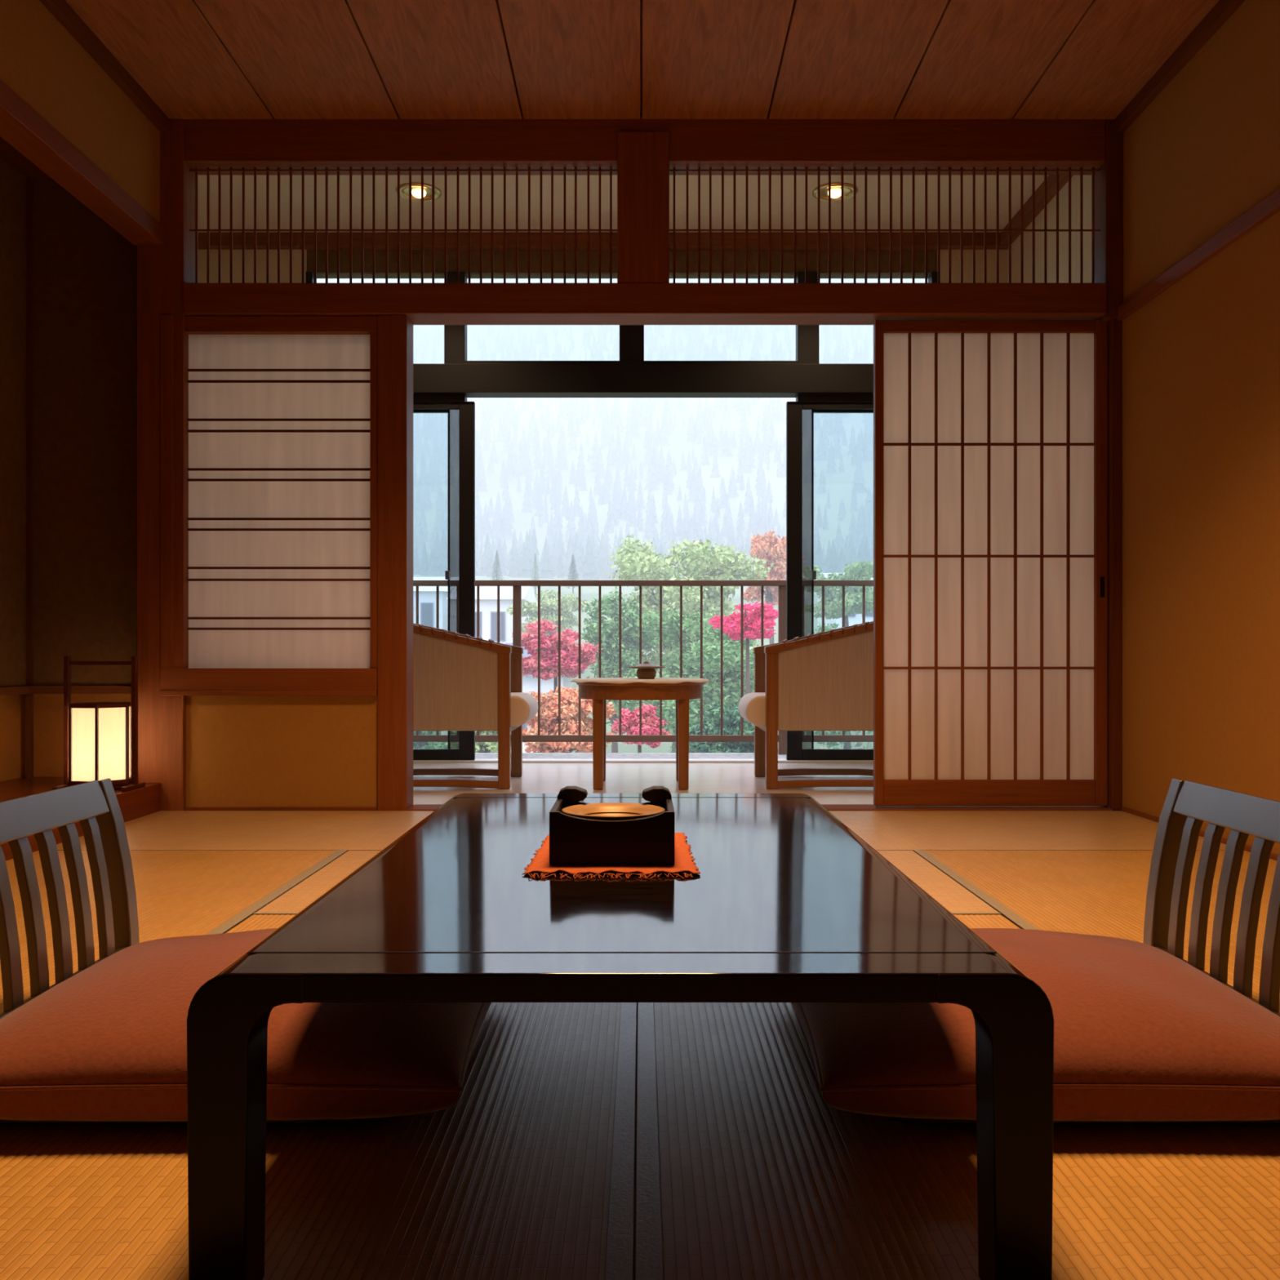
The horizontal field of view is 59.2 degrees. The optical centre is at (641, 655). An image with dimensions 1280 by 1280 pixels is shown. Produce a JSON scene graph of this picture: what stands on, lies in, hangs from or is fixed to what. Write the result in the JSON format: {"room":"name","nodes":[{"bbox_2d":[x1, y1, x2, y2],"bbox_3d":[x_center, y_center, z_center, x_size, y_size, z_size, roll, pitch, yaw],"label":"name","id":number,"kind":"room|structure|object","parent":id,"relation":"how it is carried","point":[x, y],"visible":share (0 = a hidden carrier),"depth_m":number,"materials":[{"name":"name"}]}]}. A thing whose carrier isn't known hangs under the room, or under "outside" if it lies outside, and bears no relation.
{"room":"traditional dwelling","nodes":[
{"label":"traditional dwelling","id":0,"kind":"room"},
{"bbox_2d":[0,693,25,781],"bbox_3d":[-2.540,-0.750,3.075,0.100,2.513,2.950,0,0,0],"label":"wall","id":1,"kind":"structure","parent":0,"point":[12,707],"depth_m":4.46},
{"bbox_2d":[0,157,26,686],"bbox_3d":[-2.470,-0.894,3.050,0.040,2.025,2.900,0,0,0],"label":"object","id":2,"kind":"object","parent":1,"relation":"attached to","point":[12,182],"visible":1,"depth_m":4.39,"materials":[{"name":"brown wood"}]},
{"bbox_2d":[0,685,30,695],"bbox_3d":[-2.460,0.134,3.040,0.060,0.032,2.880,0,0,0],"label":"trim","id":3,"kind":"structure","parent":1,"relation":"attached to","point":[15,690],"depth_m":4.37,"materials":[{"name":"brown wood"}]},
{"bbox_2d":[0,137,51,178],"bbox_3d":[-2.262,-1.932,3.065,0.656,0.050,3.130,0,0,0],"label":"ceiling","id":4,"kind":"structure","parent":0,"point":[8,153],"depth_m":4.35,"materials":[{"name":"brown wood"}]},
{"bbox_2d":[0,777,131,801],"bbox_3d":[-2.195,0.601,3.075,0.591,0.225,2.950,0,0,0],"label":"floor","id":5,"kind":"structure","parent":0,"point":[17,788],"depth_m":4.21,"materials":[{"name":"brown wood"}]},
{"bbox_2d":[52,655,145,791],"bbox_3d":[-1.979,0.243,4.125,0.266,0.486,0.215,0,0,0],"label":"paper lantern","id":6,"kind":"object","parent":5,"relation":"on","point":[100,739],"visible":0.86,"depth_m":4.07,"materials":[{"name":"brown"}]},
{"bbox_2d":[25,693,131,777],"bbox_3d":[-2.262,-0.750,4.590,0.656,2.513,0.080,0,0,0],"label":"wall","id":7,"kind":"structure","parent":0,"point":[48,708],"depth_m":4.55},
{"bbox_2d":[26,177,33,777],"bbox_3d":[-2.440,-0.711,4.495,0.020,2.393,0.020,0,0,0],"label":"trim","id":8,"kind":"structure","parent":7,"relation":"attached to","point":[29,180],"depth_m":4.49,"materials":[{"name":"brown wood"}]},
{"bbox_2d":[30,685,131,693],"bbox_3d":[-2.217,0.134,4.515,0.546,0.032,0.070,0,0,0],"label":"trim","id":9,"kind":"structure","parent":7,"relation":"attached to","point":[33,689],"depth_m":4.48,"materials":[{"name":"brown wood"}]},
{"bbox_2d":[33,178,137,685],"bbox_3d":[-2.217,-0.894,4.525,0.546,2.025,0.050,0,0,0],"label":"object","id":10,"kind":"structure","parent":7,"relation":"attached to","point":[85,271],"depth_m":4.50,"materials":[{"name":"brown wood"}]},
{"bbox_2d":[0,0,159,222],"bbox_3d":[-1.894,-1.877,0.465,0.100,0.460,7.730,0,0,0],"label":"wall","id":11,"kind":"structure","parent":0,"point":[41,61],"depth_m":3.69,"materials":[{"name":"paint"}]},
{"bbox_2d":[0,79,162,245],"bbox_3d":[-1.892,-1.615,0.465,0.116,0.075,7.730,0,0,0],"label":"trim","id":12,"kind":"structure","parent":11,"relation":"attached to","point":[21,126],"depth_m":3.69,"materials":[{"name":"brown wood"}]},
{"bbox_2d":[39,0,168,132],"bbox_3d":[-1.827,-2.033,0.465,0.035,0.052,7.730,0,0,0],"label":"trim","id":13,"kind":"structure","parent":11,"relation":"attached to","point":[64,13],"depth_m":3.82,"materials":[{"name":"brown wood"}]},
{"bbox_2d":[186,695,377,806],"bbox_3d":[-1.383,0.361,4.385,0.741,0.440,0.090,0,0,0],"label":"wall","id":14,"kind":"structure","parent":0,"point":[242,750],"depth_m":4.34,"materials":[{"name":"paint"}]},
{"bbox_2d":[0,782,160,861],"bbox_3d":[-1.869,0.600,2.960,0.059,0.227,2.720,0,0,0],"label":"trim","id":15,"kind":"structure","parent":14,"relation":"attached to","point":[141,802],"depth_m":4.07,"materials":[{"name":"brown wood"}]},
{"bbox_2d":[137,119,195,810],"bbox_3d":[-1.844,-0.673,4.383,0.180,2.772,0.135,0,0,0],"label":"wooden post","id":16,"kind":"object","parent":14,"relation":"attached to","point":[162,269],"depth_m":4.32,"materials":[{"name":"brown wood"}]},
{"bbox_2d":[160,314,377,695],"bbox_3d":[-1.427,-0.577,4.357,0.829,1.460,0.106,0,0,0],"label":"shoji screen","id":17,"kind":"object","parent":14,"relation":"in","point":[282,419],"depth_m":4.36,"materials":[{"name":"white paper"}]},
{"bbox_2d":[185,806,377,810],"bbox_3d":[-1.384,0.647,4.390,0.742,0.132,0.120,0,0,0],"label":"trim","id":18,"kind":"structure","parent":14,"relation":"attached to","point":[187,808],"depth_m":4.33,"materials":[{"name":"brown wood"}]},
{"bbox_2d":[377,315,413,810],"bbox_3d":[-0.957,-0.298,4.385,0.113,2.022,0.130,0,0,0],"label":"trim","id":19,"kind":"structure","parent":14,"relation":"attached to","point":[394,332],"depth_m":4.32,"materials":[{"name":"brown wood"}]},
{"bbox_2d":[617,131,669,283],"bbox_3d":[0.007,-1.717,4.379,0.199,0.580,0.142,0,0,0],"label":"trim","id":20,"kind":"structure","parent":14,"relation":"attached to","point":[642,157],"depth_m":4.31,"materials":[{"name":"brown wood"}]},
{"bbox_2d":[189,167,617,283],"bbox_3d":[-0.923,-1.663,4.375,1.662,0.471,0.011,0,0,0],"label":"window","id":21,"kind":"structure","parent":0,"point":[196,170],"depth_m":4.37,"materials":[{"name":"brown wood"}]},
{"bbox_2d":[197,248,1008,283],"bbox_3d":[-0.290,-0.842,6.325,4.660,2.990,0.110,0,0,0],"label":"beam","id":22,"kind":"structure","parent":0,"point":[380,255],"depth_m":6.28,"materials":[{"name":"brown wood"}]},
{"bbox_2d":[413,409,458,749],"bbox_3d":[-1.420,-0.418,6.320,0.820,1.998,0.050,0,0,0],"label":"window","id":23,"kind":"structure","parent":22,"relation":"in","point":[451,575],"depth_m":6.33,"materials":[{"name":"brown metal"}]},
{"bbox_2d":[413,401,475,759],"bbox_3d":[-1.380,-0.418,6.287,0.900,1.998,0.035,0,0,0],"label":"door","id":24,"kind":"structure","parent":22,"relation":"in","point":[466,751],"depth_m":6.27,"materials":[{"name":"brown metal"}]},
{"bbox_2d":[197,231,1008,249],"bbox_3d":[-0.290,-2.300,6.245,4.660,0.075,0.070,0,0,0],"label":"trim","id":25,"kind":"structure","parent":22,"relation":"attached to","point":[380,237],"depth_m":6.21,"materials":[{"name":"brown wood"}]},
{"bbox_2d":[306,271,937,402],"bbox_3d":[-0.107,-1.774,6.295,3.515,0.725,0.130,0,0,0],"label":"window","id":26,"kind":"structure","parent":22,"relation":"in","point":[459,379],"depth_m":6.23,"materials":[{"name":"brown metal"}]},
{"bbox_2d":[413,759,873,763],"bbox_3d":[-0.107,0.612,6.305,3.515,0.062,0.110,0,0,0],"label":"trim","id":27,"kind":"structure","parent":22,"relation":"attached to","point":[476,761],"depth_m":6.25,"materials":[{"name":"brown wood"}]},
{"bbox_2d":[786,401,873,759],"bbox_3d":[1.213,-0.418,6.287,0.804,1.998,0.035,0,0,0],"label":"door","id":28,"kind":"structure","parent":22,"relation":"in","point":[794,751],"depth_m":6.27,"materials":[{"name":"brown metal"}]},
{"bbox_2d":[802,409,873,749],"bbox_3d":[1.253,-0.418,6.320,0.724,1.998,0.050,0,0,0],"label":"window","id":29,"kind":"structure","parent":22,"relation":"in","point":[809,575],"depth_m":6.33,"materials":[{"name":"brown metal"}]},
{"bbox_2d":[197,174,1048,229],"bbox_3d":[-0.290,-2.362,5.375,4.660,0.050,1.950,0,0,0],"label":"ceiling","id":30,"kind":"structure","parent":0,"point":[380,180],"depth_m":5.79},
{"bbox_2d":[395,182,441,201],"bbox_3d":[-1.120,-2.325,5.670,0.224,0.031,0.224,0,0,0],"label":"recessed light","id":31,"kind":"object","parent":30,"relation":"in","point":[415,186],"visible":0.81,"depth_m":5.65,"materials":[{"name":"gold metal"}]},
{"bbox_2d":[812,182,857,202],"bbox_3d":[0.975,-2.325,5.670,0.224,0.031,0.224,0,0,0],"label":"recessed light","id":32,"kind":"object","parent":30,"relation":"in","point":[835,187],"visible":0.73,"depth_m":5.65,"materials":[{"name":"gold metal"}]},
{"bbox_2d":[475,752,786,759],"bbox_3d":[0.000,0.741,6.890,6.800,0.205,1.060,0,0,0],"label":"floor","id":33,"kind":"structure","parent":0,"point":[477,755],"depth_m":7.15,"materials":[{"name":"grey concrete"}]},
{"bbox_2d":[413,580,873,754],"bbox_3d":[0.000,0.074,7.300,6.600,1.127,0.060,0,0,0],"label":"balcony railing","id":34,"kind":"object","parent":33,"relation":"on","point":[517,585],"visible":0.22,"depth_m":7.29,"materials":[{"name":"brown metal"}]},
{"bbox_2d":[0,763,1279,1279],"bbox_3d":[-0.290,0.652,1.475,4.660,0.122,9.750,0,0,0],"label":"floor","id":35,"kind":"structure","parent":0,"point":[580,1140],"depth_m":1.35,"materials":[{"name":"beige wicker"}]},
{"bbox_2d":[0,777,396,1124],"bbox_3d":[-0.636,0.403,1.698,0.671,0.374,0.605,0,0,0],"label":"chair","id":36,"kind":"object","parent":35,"relation":"on","point":[95,804],"visible":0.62,"depth_m":1.77,"materials":[{"name":"black wood"}]},
{"bbox_2d":[0,928,491,1121],"bbox_3d":[-0.560,0.503,1.672,0.682,0.134,0.650,0,0,-1],"label":"floor cushion","id":37,"kind":"object","parent":36,"relation":"on","point":[108,1042],"visible":0.59,"depth_m":1.40,"materials":[{"name":"fabric"}]},
{"bbox_2d":[413,622,537,788],"bbox_3d":[-0.899,0.163,5.290,0.795,0.860,0.564,0,0,0],"label":"armchair","id":38,"kind":"object","parent":35,"relation":"on","point":[461,682],"visible":0.59,"depth_m":5.03,"materials":[{"name":"fabric"}]},
{"bbox_2d":[511,692,537,727],"bbox_3d":[-0.845,0.250,5.290,0.685,0.144,0.430,0,0,0],"label":"seat cushion","id":39,"kind":"object","parent":38,"relation":"on","point":[524,706],"depth_m":5.08,"materials":[{"name":"white fabric"}]},
{"bbox_2d":[186,793,1053,1279],"bbox_3d":[-0.019,0.440,1.692,0.787,0.306,1.345,0,0,0],"label":"table","id":40,"kind":"object","parent":35,"relation":"on","point":[787,903],"visible":1,"depth_m":1.08,"materials":[{"name":"paint"}]},
{"bbox_2d":[522,832,700,879],"bbox_3d":[-0.040,0.284,1.629,0.235,0.007,0.361,0,0,0],"label":"mat","id":41,"kind":"object","parent":40,"relation":"on","point":[683,862],"visible":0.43,"depth_m":1.52,"materials":[{"name":"orange fabric"}]},
{"bbox_2d":[549,786,674,864],"bbox_3d":[-0.040,0.240,1.618,0.171,0.088,0.166,0,0,0],"label":"brazier","id":42,"kind":"object","parent":41,"relation":"on","point":[580,833],"visible":1,"depth_m":1.53,"materials":[{"name":"black wood"}]},
{"bbox_2d":[576,682,706,789],"bbox_3d":[-0.002,0.351,5.190,0.598,0.484,0.598,0,0,0],"label":"side table","id":43,"kind":"object","parent":35,"relation":"on","point":[682,692],"visible":0.77,"depth_m":5.00,"materials":[{"name":"brown wood"}]},
{"bbox_2d":[570,677,711,684],"bbox_3d":[-0.002,0.114,5.194,0.653,0.016,0.650,0,0,0],"label":"tablecloth","id":44,"kind":"object","parent":43,"relation":"on","point":[600,680],"visible":0.98,"depth_m":4.99,"materials":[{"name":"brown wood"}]},
{"bbox_2d":[626,661,666,679],"bbox_3d":[0.023,0.065,5.190,0.180,0.080,0.180,0,0,0],"label":"lidded pot","id":45,"kind":"object","parent":44,"relation":"on","point":[646,670],"visible":1,"depth_m":5.15,"materials":[{"name":"brown ceramic"}]},
{"bbox_2d":[737,621,873,788],"bbox_3d":[0.870,0.163,5.290,0.795,0.860,0.564,0,0,0],"label":"armchair","id":46,"kind":"object","parent":35,"relation":"on","point":[820,681],"visible":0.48,"depth_m":5.03,"materials":[{"name":"fabric"}]},
{"bbox_2d":[737,692,764,727],"bbox_3d":[0.815,0.250,5.290,0.685,0.144,0.430,0,0,0],"label":"seat cushion","id":47,"kind":"object","parent":46,"relation":"on","point":[751,706],"depth_m":5.08,"materials":[{"name":"white fabric"}]},
{"bbox_2d":[885,777,1279,1124],"bbox_3d":[0.636,0.403,1.698,0.671,0.374,0.605,0,0,0],"label":"chair","id":48,"kind":"object","parent":35,"relation":"on","point":[1188,804],"visible":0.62,"depth_m":1.78,"materials":[{"name":"black wood"}]},
{"bbox_2d":[791,928,1279,1121],"bbox_3d":[0.560,0.502,1.672,0.682,0.136,0.650,0,0,1],"label":"floor cushion","id":49,"kind":"object","parent":48,"relation":"on","point":[1142,1033],"visible":0.59,"depth_m":1.40,"materials":[{"name":"fabric"}]},
{"bbox_2d":[65,0,1219,119],"bbox_3d":[0.003,-2.093,0.485,3.794,0.068,7.770,0,0,0],"label":"ceiling","id":50,"kind":"structure","parent":0,"point":[194,59],"depth_m":3.84,"materials":[{"name":"brown wood"}]},
{"bbox_2d":[669,167,1100,283],"bbox_3d":[0.945,-1.663,4.375,1.675,0.471,0.011,0,0,0],"label":"transom lattice","id":51,"kind":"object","parent":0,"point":[699,170],"depth_m":4.37,"materials":[{"name":"brown wood"}]},
{"bbox_2d":[873,320,1107,805],"bbox_3d":[1.356,-0.360,4.378,0.900,1.883,0.044,0,0,0],"label":"door","id":52,"kind":"structure","parent":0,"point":[990,437],"depth_m":4.38,"materials":[{"name":"white paper"}]},
{"bbox_2d":[1011,174,1091,283],"bbox_3d":[2.090,-0.842,5.375,0.100,2.990,2.050,0,0,0],"label":"wall","id":53,"kind":"structure","parent":0,"point":[1075,180],"depth_m":5.48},
{"bbox_2d":[1000,174,1073,244],"bbox_3d":[2.010,-2.302,5.360,0.060,0.070,1.820,0,0,0],"label":"trim","id":54,"kind":"structure","parent":53,"relation":"attached to","point":[1051,179],"depth_m":5.72,"materials":[{"name":"brown wood"}]},
{"bbox_2d":[1118,0,1279,854],"bbox_3d":[1.900,-0.742,0.485,0.100,2.730,7.770,0,0,0],"label":"wall","id":55,"kind":"structure","parent":0,"point":[1201,358],"depth_m":3.70,"materials":[{"name":"paint"}]},
{"bbox_2d":[182,283,1106,324],"bbox_3d":[0.013,-1.368,4.383,3.534,0.118,0.155,0,0,0],"label":"door lintel","id":56,"kind":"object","parent":55,"relation":"attached to","point":[424,304],"depth_m":4.30,"materials":[{"name":"brown wood"}]},
{"bbox_2d":[406,804,1112,810],"bbox_3d":[0.455,0.651,4.395,2.710,0.124,0.150,0,0,0],"label":"trim","id":57,"kind":"structure","parent":55,"relation":"attached to","point":[416,806],"depth_m":4.37,"materials":[{"name":"brown wood"}]},
{"bbox_2d":[1094,119,1123,321],"bbox_3d":[1.816,-1.678,4.385,0.068,0.762,0.130,0,0,0],"label":"trim","id":58,"kind":"structure","parent":55,"relation":"attached to","point":[1108,182],"depth_m":4.32,"materials":[{"name":"brown wood"}]},
{"bbox_2d":[1102,318,1122,809],"bbox_3d":[1.830,-0.358,4.390,0.040,1.902,0.120,0,0,0],"label":"trim","id":59,"kind":"structure","parent":55,"relation":"attached to","point":[1114,326],"depth_m":4.33,"materials":[{"name":"brown wood"}]},
{"bbox_2d":[1114,0,1244,133],"bbox_3d":[1.833,-2.033,0.465,0.035,0.052,7.730,0,0,0],"label":"trim","id":60,"kind":"structure","parent":55,"relation":"attached to","point":[1223,10],"depth_m":3.83,"materials":[{"name":"brown wood"}]},
{"bbox_2d":[1116,187,1279,320],"bbox_3d":[1.839,-1.315,0.465,0.022,0.052,7.730,0,0,0],"label":"trim","id":61,"kind":"structure","parent":55,"relation":"attached to","point":[1268,206],"depth_m":3.66,"materials":[{"name":"brown wood"}]},
{"bbox_2d":[1121,806,1278,860],"bbox_3d":[1.844,0.585,0.455,0.012,0.016,7.710,0,0,0],"label":"baseboard","id":62,"kind":"structure","parent":55,"relation":"attached to","point":[1248,848],"depth_m":4.03,"materials":[{"name":"brown wood"}]},
{"bbox_3d":[-0.297,-2.228,4.415,4.894,0.319,0.070,0,0,0],"label":"wall","id":63,"kind":"structure","parent":0,"visible":0},
{"bbox_2d":[184,117,1105,174],"bbox_3d":[0.014,-1.982,4.385,3.536,0.169,0.130,0,0,0],"label":"wall beam","id":64,"kind":"structure","parent":63,"relation":"attached to","point":[213,144],"depth_m":4.32,"materials":[{"name":"brown wood"}]},
{"label":"outside","id":65,"kind":"structure","parent":0,"visible":0},
{"bbox_2d":[316,278,928,752],"bbox_3d":[0.000,-87.528,213.900,690.000,193.442,412.200,0,0,0],"label":"hillside","id":66,"kind":"structure","parent":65,"point":[839,485],"depth_m":175.74,"materials":[{"name":"white"}]},
{"bbox_2d":[413,577,447,630],"bbox_3d":[-9.579,-0.753,49.000,3.622,5.342,6.700,0,0,0],"label":"house","id":67,"kind":"structure","parent":66,"relation":"on","point":[427,594],"depth_m":46.00,"materials":[{"name":"white"}]},
{"bbox_2d":[413,730,447,749],"bbox_3d":[-4.547,3.084,22.943,2.266,6.318,2.324,0,0,0],"label":"tree","id":68,"kind":"object","parent":66,"relation":"on","point":[422,745],"visible":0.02,"depth_m":22.85,"materials":[{"name":"green plant"}]},
{"bbox_2d":[445,730,497,752],"bbox_3d":[-2.558,3.891,18.026,1.140,6.922,1.332,0,0,0],"label":"tree","id":69,"kind":"object","parent":66,"relation":"on","point":[480,747],"visible":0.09,"depth_m":17.69,"materials":[{"name":"green plant"}]},
{"bbox_2d":[446,586,537,644],"bbox_3d":[-5.781,-0.259,44.500,2.874,5.282,5.700,0,0,0],"label":"house","id":70,"kind":"structure","parent":66,"relation":"on","point":[487,594],"depth_m":42.00,"materials":[{"name":"white"}]},
{"bbox_2d":[489,550,502,580],"bbox_3d":[-7.974,-4.051,62.011,1.023,3.517,1.004,0,0,0],"label":"conifer","id":71,"kind":"object","parent":66,"relation":"on","point":[496,562],"visible":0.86,"depth_m":61.97,"materials":[{"name":"green plant"}]},
{"bbox_2d":[530,553,542,598],"bbox_3d":[-6.415,-4.394,67.986,0.874,3.628,0.910,0,0,0],"label":"conifer","id":72,"kind":"object","parent":66,"relation":"on","point":[535,562],"visible":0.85,"depth_m":67.98,"materials":[{"name":"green plant"}]},
{"bbox_2d":[506,643,584,752],"bbox_3d":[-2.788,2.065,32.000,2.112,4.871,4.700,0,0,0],"label":"house","id":73,"kind":"structure","parent":66,"relation":"on","point":[529,684],"depth_m":30.00,"materials":[{"name":"white"}]},
{"bbox_2d":[506,589,592,637],"bbox_3d":[-3.272,-0.199,41.196,2.820,4.479,2.893,0,0,26],"label":"tree","id":74,"kind":"object","parent":66,"relation":"on","point":[549,609],"visible":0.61,"depth_m":40.61,"materials":[{"name":"green plant"}]},
{"bbox_2d":[511,618,602,706],"bbox_3d":[-1.556,3.099,20.001,1.656,7.506,1.757,0,0,0],"label":"maple tree","id":75,"kind":"object","parent":66,"relation":"on","point":[548,646],"visible":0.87,"depth_m":19.61,"materials":[{"name":"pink plant"}]},
{"bbox_2d":[522,686,616,752],"bbox_3d":[-1.054,4.061,16.462,1.426,7.203,1.672,0,0,0],"label":"tree","id":76,"kind":"object","parent":66,"relation":"on","point":[569,697],"visible":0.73,"depth_m":16.16,"materials":[{"name":"orange plant"}]},
{"bbox_2d":[564,554,578,598],"bbox_3d":[-3.881,-4.054,64.025,1.151,3.429,1.121,0,0,0],"label":"conifer","id":77,"kind":"object","parent":66,"relation":"on","point":[573,571],"visible":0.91,"depth_m":63.97,"materials":[{"name":"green plant"}]},
{"bbox_2d":[581,586,659,752],"bbox_3d":[-0.460,1.940,26.091,1.914,6.975,2.089,0,0,0],"label":"tree","id":78,"kind":"object","parent":66,"relation":"on","point":[609,643],"visible":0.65,"depth_m":25.78,"materials":[{"name":"green plant"}]},
{"bbox_2d":[316,278,928,580],"bbox_3d":[-0.693,-90.966,255.904,533.950,168.905,290.257,0,0,0],"label":"conifer forest","id":79,"kind":"object","parent":66,"relation":"on","point":[592,560],"visible":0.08,"depth_m":173.51,"materials":[{"name":"green plant"}]},
{"bbox_2d":[610,702,671,752],"bbox_3d":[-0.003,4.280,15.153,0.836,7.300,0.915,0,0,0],"label":"maple tree","id":80,"kind":"object","parent":66,"relation":"on","point":[629,720],"visible":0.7,"depth_m":15.09,"materials":[{"name":"pink plant"}]},
{"bbox_2d":[413,634,873,749],"bbox_3d":[-1.372,3.617,32.337,39.589,9.678,35.013,0,0,3],"label":"undergrowth","id":81,"kind":"object","parent":66,"relation":"on","point":[859,744],"visible":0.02,"depth_m":33.38,"materials":[{"name":"green plant"}]},
{"bbox_2d":[606,608,755,752],"bbox_3d":[1.432,2.541,22.988,3.586,7.067,3.539,0,0,40],"label":"tree","id":82,"kind":"object","parent":66,"relation":"on","point":[712,640],"visible":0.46,"depth_m":22.43,"materials":[{"name":"green plant"}]},
{"bbox_2d":[604,533,773,751],"bbox_3d":[1.195,0.441,30.904,5.292,7.611,4.707,0,0,-28],"label":"tree","id":83,"kind":"object","parent":66,"relation":"on","point":[725,566],"visible":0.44,"depth_m":30.27,"materials":[{"name":"green plant"}]},
{"bbox_2d":[675,702,754,752],"bbox_3d":[1.396,4.178,15.960,1.530,7.044,1.586,0,0,42],"label":"tree","id":84,"kind":"object","parent":66,"relation":"on","point":[731,715],"visible":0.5,"depth_m":15.59,"materials":[{"name":"green plant"}]},
{"bbox_2d":[707,601,777,693],"bbox_3d":[1.748,3.105,18.379,1.206,7.999,1.204,0,0,-19],"label":"maple tree","id":85,"kind":"object","parent":66,"relation":"on","point":[752,620],"visible":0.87,"depth_m":18.31,"materials":[{"name":"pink plant"}]},
{"bbox_2d":[743,529,786,644],"bbox_3d":[4.100,-0.326,34.870,1.843,7.226,1.844,0,0,-14],"label":"maple tree","id":86,"kind":"object","parent":66,"relation":"on","point":[775,553],"visible":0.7,"depth_m":34.72,"materials":[{"name":"orange plant"}]},
{"bbox_2d":[813,560,873,626],"bbox_3d":[6.899,-0.275,37.997,3.609,5.774,3.272,0,0,0],"label":"tree","id":87,"kind":"object","parent":66,"relation":"on","point":[861,571],"visible":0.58,"depth_m":37.31,"materials":[{"name":"green plant"}]},
{"bbox_2d":[813,622,873,749],"bbox_3d":[5.016,2.129,26.911,3.000,5.904,2.818,0,0,0],"label":"tree","id":88,"kind":"object","parent":66,"relation":"on","point":[846,745],"visible":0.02,"depth_m":26.52,"materials":[{"name":"green plant"}]},
{"bbox_2d":[817,573,873,631],"bbox_3d":[9.261,-1.559,50.500,2.620,4.319,5.700,0,0,0],"label":"house","id":89,"kind":"structure","parent":66,"relation":"on","point":[854,619],"depth_m":48.01,"materials":[{"name":"white"}]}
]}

